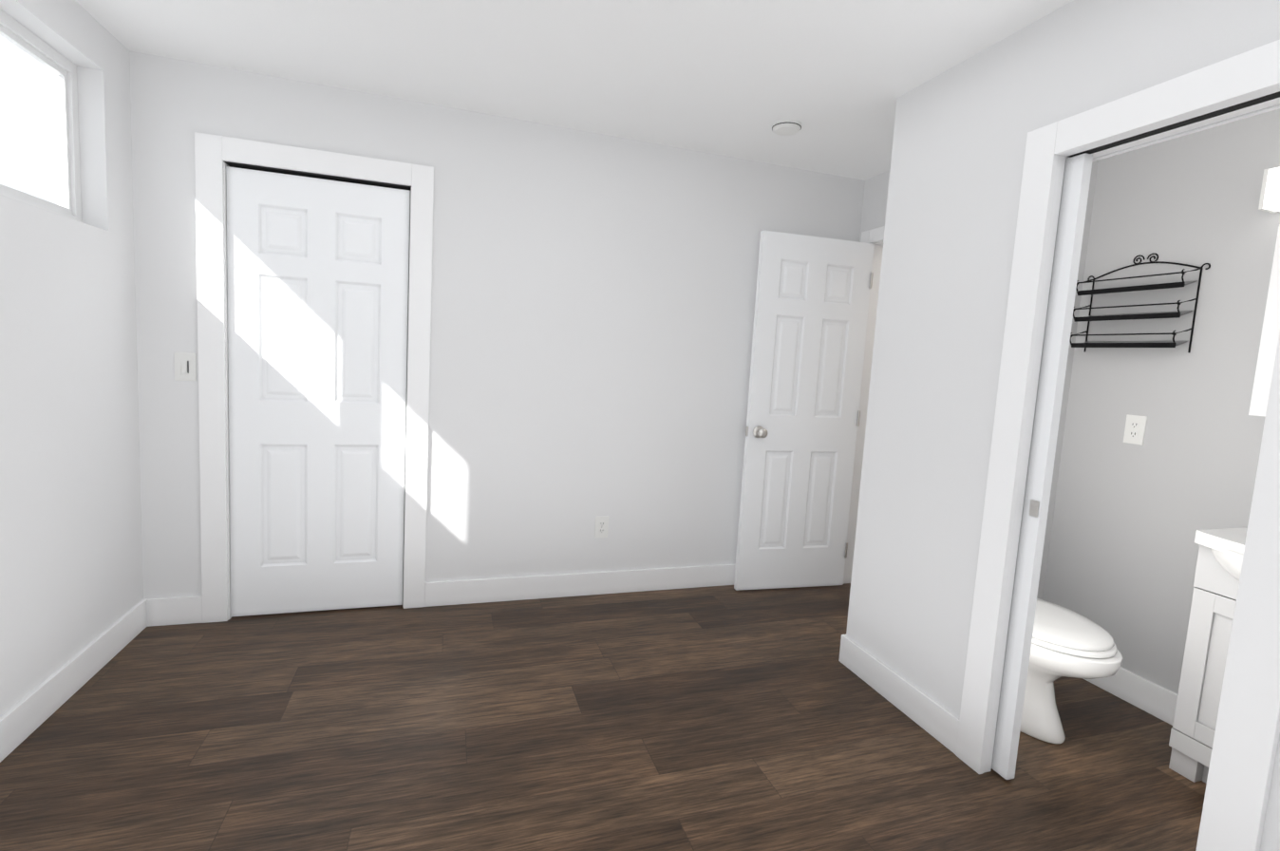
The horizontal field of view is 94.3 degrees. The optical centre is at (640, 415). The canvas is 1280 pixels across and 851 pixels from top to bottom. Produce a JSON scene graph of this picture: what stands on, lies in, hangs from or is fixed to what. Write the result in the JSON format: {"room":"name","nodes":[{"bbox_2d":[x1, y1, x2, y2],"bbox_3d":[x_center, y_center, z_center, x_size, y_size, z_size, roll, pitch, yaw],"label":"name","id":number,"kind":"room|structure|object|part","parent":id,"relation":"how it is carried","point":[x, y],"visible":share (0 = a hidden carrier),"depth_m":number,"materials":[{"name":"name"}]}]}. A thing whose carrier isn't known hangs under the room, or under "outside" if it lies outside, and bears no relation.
{"room":"empty bedroom","nodes":[
{"label":"empty bedroom","id":0,"kind":"room"},
{"bbox_2d":[0,0,143,716],"bbox_3d":[-1.531,-0.031,0.416,0.140,2.430,4.646,1,6,-18],"label":"wall","id":1,"kind":"structure","parent":0,"point":[71,581],"depth_m":2.10,"materials":[{"name":"paint"}]},
{"bbox_2d":[0,8,81,222],"bbox_3d":[-1.960,-0.944,1.677,0.056,0.588,1.163,1,6,-18],"label":"window","id":2,"kind":"structure","parent":1,"relation":"in","point":[65,88],"depth_m":2.16,"materials":[{"name":"white plastic"}]},
{"bbox_2d":[0,598,147,762],"bbox_3d":[-1.523,1.116,0.553,0.015,0.125,4.416,1,6,-18],"label":"baseboard","id":3,"kind":"structure","parent":1,"relation":"attached to","point":[26,717],"depth_m":2.08,"materials":[{"name":"paint"}]},
{"bbox_2d":[402,219,410,596],"bbox_3d":[-1.516,-0.081,2.857,0.770,2.055,0.023,1,6,-18],"label":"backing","id":4,"kind":"object","parent":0,"point":[406,391],"depth_m":2.96,"materials":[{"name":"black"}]},
{"bbox_2d":[129,51,865,598],"bbox_3d":[-0.456,-0.237,3.135,3.580,2.430,0.115,1,6,-18],"label":"wall","id":5,"kind":"structure","parent":0,"point":[592,304],"depth_m":3.04,"materials":[{"name":"paint"}]},
{"bbox_2d":[146,595,202,626],"bbox_3d":[-2.089,0.876,2.668,0.210,0.125,0.015,1,6,-18],"label":"baseboard","id":6,"kind":"structure","parent":5,"relation":"attached to","point":[173,611],"depth_m":2.66,"materials":[{"name":"paint"}]},
{"bbox_2d":[174,352,196,380],"bbox_3d":[-1.977,-0.214,2.580,0.078,0.122,0.010,1,6,-18],"label":"light switch","id":7,"kind":"object","parent":5,"relation":"attached to","point":[185,366],"visible":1,"depth_m":2.58,"materials":[{"name":"white plastic"}]},
{"bbox_2d":[194,131,433,622],"bbox_3d":[-1.480,-0.114,2.748,0.950,2.145,0.018,1,6,-18],"label":"trim","id":8,"kind":"structure","parent":5,"relation":"attached to","point":[213,153],"depth_m":2.67,"materials":[{"name":"paint"}]},
{"bbox_2d":[223,162,411,619],"bbox_3d":[-1.499,-0.069,2.804,0.770,2.043,0.091,1,6,-18],"label":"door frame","id":9,"kind":"structure","parent":5,"relation":"attached to","point":[227,378],"depth_m":2.67,"materials":[{"name":"paint"}]},
{"bbox_2d":[223,160,411,190],"bbox_3d":[-1.441,-1.090,2.704,0.770,0.012,0.091,1,6,-18],"label":"door track","id":10,"kind":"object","parent":5,"relation":"attached to","point":[310,175],"depth_m":2.68,"materials":[{"name":"black metal"}]},
{"bbox_2d":[225,166,410,616],"bbox_3d":[-1.496,-0.065,2.790,0.739,2.022,0.035,1,6,-18],"label":"closet door","id":11,"kind":"structure","parent":5,"relation":"in","point":[318,269],"depth_m":2.77,"materials":[{"name":"paint"}]},
{"bbox_2d":[424,563,735,606],"bbox_3d":[0.056,0.930,3.369,2.405,0.125,0.015,1,6,-18],"label":"baseboard","id":12,"kind":"structure","parent":5,"relation":"attached to","point":[486,590],"depth_m":3.22,"materials":[{"name":"paint"}]},
{"bbox_2d":[594,515,608,538],"bbox_3d":[-0.209,0.609,3.249,0.075,0.120,0.008,1,6,-18],"label":"outlet","id":13,"kind":"object","parent":5,"relation":"attached to","point":[601,528],"visible":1,"depth_m":3.25,"materials":[{"name":"white plastic"}]},
{"bbox_2d":[75,0,1073,180],"bbox_3d":[0.642,-1.301,1.755,5.040,0.080,6.700,1,6,-18],"label":"ceiling","id":14,"kind":"structure","parent":0,"point":[738,79],"depth_m":2.25,"materials":[{"name":"paint"}]},
{"bbox_2d":[771,119,801,135],"bbox_3d":[0.685,-1.342,2.774,0.133,0.034,0.133,1,6,-18],"label":"smoke detector","id":15,"kind":"object","parent":14,"relation":"attached to","point":[785,127],"visible":0.98,"depth_m":2.74,"materials":[{"name":"white plastic"}]},
{"bbox_2d":[0,583,1206,850],"bbox_3d":[0.499,1.193,2.000,5.040,0.080,6.700,1,6,-18],"label":"floor","id":16,"kind":"structure","parent":0,"point":[716,718],"depth_m":1.99,"materials":[{"name":"laminate"}]},
{"bbox_2d":[1019,598,1122,744],"bbox_3d":[1.487,0.804,2.324,0.410,0.742,0.699,1,6,-18],"label":"toilet","id":17,"kind":"object","parent":16,"relation":"on","point":[1066,642],"visible":0.42,"depth_m":2.11,"materials":[{"name":"white ceramic"}]},
{"bbox_2d":[1168,527,1247,783],"bbox_3d":[2.047,0.750,1.822,0.424,1.009,0.496,1,6,-18],"label":"bathroom vanity","id":18,"kind":"object","parent":16,"relation":"on","point":[1216,581],"visible":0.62,"depth_m":1.96,"materials":[{"name":"paint"}]},
{"bbox_2d":[1193,527,1247,619],"bbox_3d":[2.063,0.482,1.796,0.424,0.187,0.496,1,6,-18],"label":"sink","id":19,"kind":"object","parent":18,"relation":"in","point":[1221,551],"depth_m":1.92,"materials":[{"name":"white ceramic"}]},
{"bbox_2d":[859,170,889,242],"bbox_3d":[1.235,-0.216,3.908,0.115,2.430,2.430,1,6,-18],"label":"wall","id":20,"kind":"structure","parent":0,"point":[875,202],"depth_m":3.43,"materials":[{"name":"paint"}]},
{"bbox_2d":[843,225,884,583],"bbox_3d":[1.443,0.018,3.226,0.134,2.122,0.860,1,6,-18],"label":"door frame","id":21,"kind":"structure","parent":20,"relation":"attached to","point":[864,395],"depth_m":3.55,"materials":[{"name":"paint"}]},
{"bbox_2d":[734,230,874,590],"bbox_3d":[0.950,0.007,3.437,0.708,2.030,0.177,2,6,-15],"label":"bedroom door","id":22,"kind":"structure","parent":21,"relation":"attached to","point":[810,326],"depth_m":3.41,"materials":[{"name":"paint"}]},
{"bbox_3d":[0.650,0.088,3.366,0.097,0.066,0.177,2,6,-15],"label":"knob","id":23,"kind":"part","parent":22,"relation":"part of","materials":[{"name":"silver metal"}]},
{"bbox_3d":[1.291,0.015,3.506,0.012,1.690,0.011,2,6,-15],"label":"bedroom door hinge","id":24,"kind":"part","parent":22,"relation":"part of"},
{"bbox_2d":[846,0,1279,850],"bbox_3d":[1.571,0.096,0.934,0.115,2.430,3.470,1,6,-18],"label":"wall","id":25,"kind":"structure","parent":0,"point":[960,133],"depth_m":2.12,"materials":[{"name":"paint"}]},
{"bbox_2d":[838,634,959,753],"bbox_3d":[1.293,1.089,2.462,0.610,0.125,0.659,1,6,-18],"label":"baseboard","id":26,"kind":"structure","parent":25,"relation":"attached to","point":[931,717],"depth_m":2.31,"materials":[{"name":"paint"}]},
{"bbox_2d":[991,152,1092,779],"bbox_3d":[1.258,0.205,1.880,0.037,1.976,0.066,1,6,-18],"label":"pocket door","id":27,"kind":"structure","parent":25,"relation":"in","point":[1072,210],"depth_m":1.86,"materials":[{"name":"paint"}]},
{"bbox_2d":[955,39,1279,850],"bbox_3d":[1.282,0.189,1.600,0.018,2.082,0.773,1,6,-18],"label":"door frame","id":28,"kind":"structure","parent":25,"relation":"attached to","point":[1246,737],"depth_m":1.46,"materials":[{"name":"paint"}]},
{"bbox_2d":[1068,91,1279,157],"bbox_3d":[1.399,-0.752,1.528,0.035,0.001,0.583,1,6,-18],"label":"door track","id":29,"kind":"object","parent":25,"relation":"attached to","point":[1260,100],"depth_m":1.52,"materials":[{"name":"black metal"}]},
{"bbox_2d":[1091,103,1279,162],"bbox_3d":[1.412,0.192,1.643,0.018,2.082,0.773,1,6,-18],"label":"door frame","id":30,"kind":"structure","parent":25,"relation":"attached to","point":[1224,122],"depth_m":1.57,"materials":[{"name":"paint"}]},
{"bbox_2d":[1036,160,1098,599],"bbox_3d":[1.559,-0.071,2.622,0.900,2.430,0.004,1,6,-18],"label":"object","id":31,"kind":"object","parent":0,"point":[1081,273],"visible":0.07,"depth_m":2.75,"materials":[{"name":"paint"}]},
{"bbox_2d":[1042,108,1279,694],"bbox_3d":[2.258,0.019,2.109,0.115,2.430,1.420,1,6,-18],"label":"wall","id":32,"kind":"structure","parent":0,"point":[1129,520],"depth_m":2.39,"materials":[{"name":"paint"}]},
{"bbox_2d":[1082,666,1177,725],"bbox_3d":[2.030,1.127,2.514,0.015,0.125,0.751,1,6,-18],"label":"baseboard","id":33,"kind":"structure","parent":32,"relation":"attached to","point":[1150,697],"depth_m":2.43,"materials":[{"name":"paint"}]},
{"bbox_2d":[1123,414,1147,445],"bbox_3d":[2.070,0.057,2.484,0.008,0.120,0.075,1,6,-18],"label":"outlet","id":34,"kind":"object","parent":32,"relation":"attached to","point":[1135,429],"visible":1,"depth_m":2.48,"materials":[{"name":"white plastic"}]},
{"bbox_2d":[1069,252,1210,352],"bbox_3d":[2.036,-0.470,2.462,0.110,0.405,0.458,1,6,-18],"label":"shelf","id":35,"kind":"object","parent":32,"relation":"attached to","point":[1173,343],"visible":0.92,"depth_m":2.42,"materials":[{"name":"black metal"}]},
{"bbox_2d":[1248,224,1279,416],"bbox_3d":[2.249,-0.292,1.789,0.114,0.643,0.515,1,6,-18],"label":"mirror","id":36,"kind":"object","parent":32,"relation":"attached to","point":[1266,358],"visible":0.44,"depth_m":2.00,"materials":[{"name":"mirror"}]},
{"bbox_2d":[1258,167,1279,213],"bbox_3d":[2.286,-0.744,1.756,0.086,0.138,0.654,1,6,-18],"label":"sconce","id":37,"kind":"object","parent":32,"relation":"attached to","point":[1270,198],"visible":1,"depth_m":2.03,"materials":[{"name":"white glass"}]}
]}

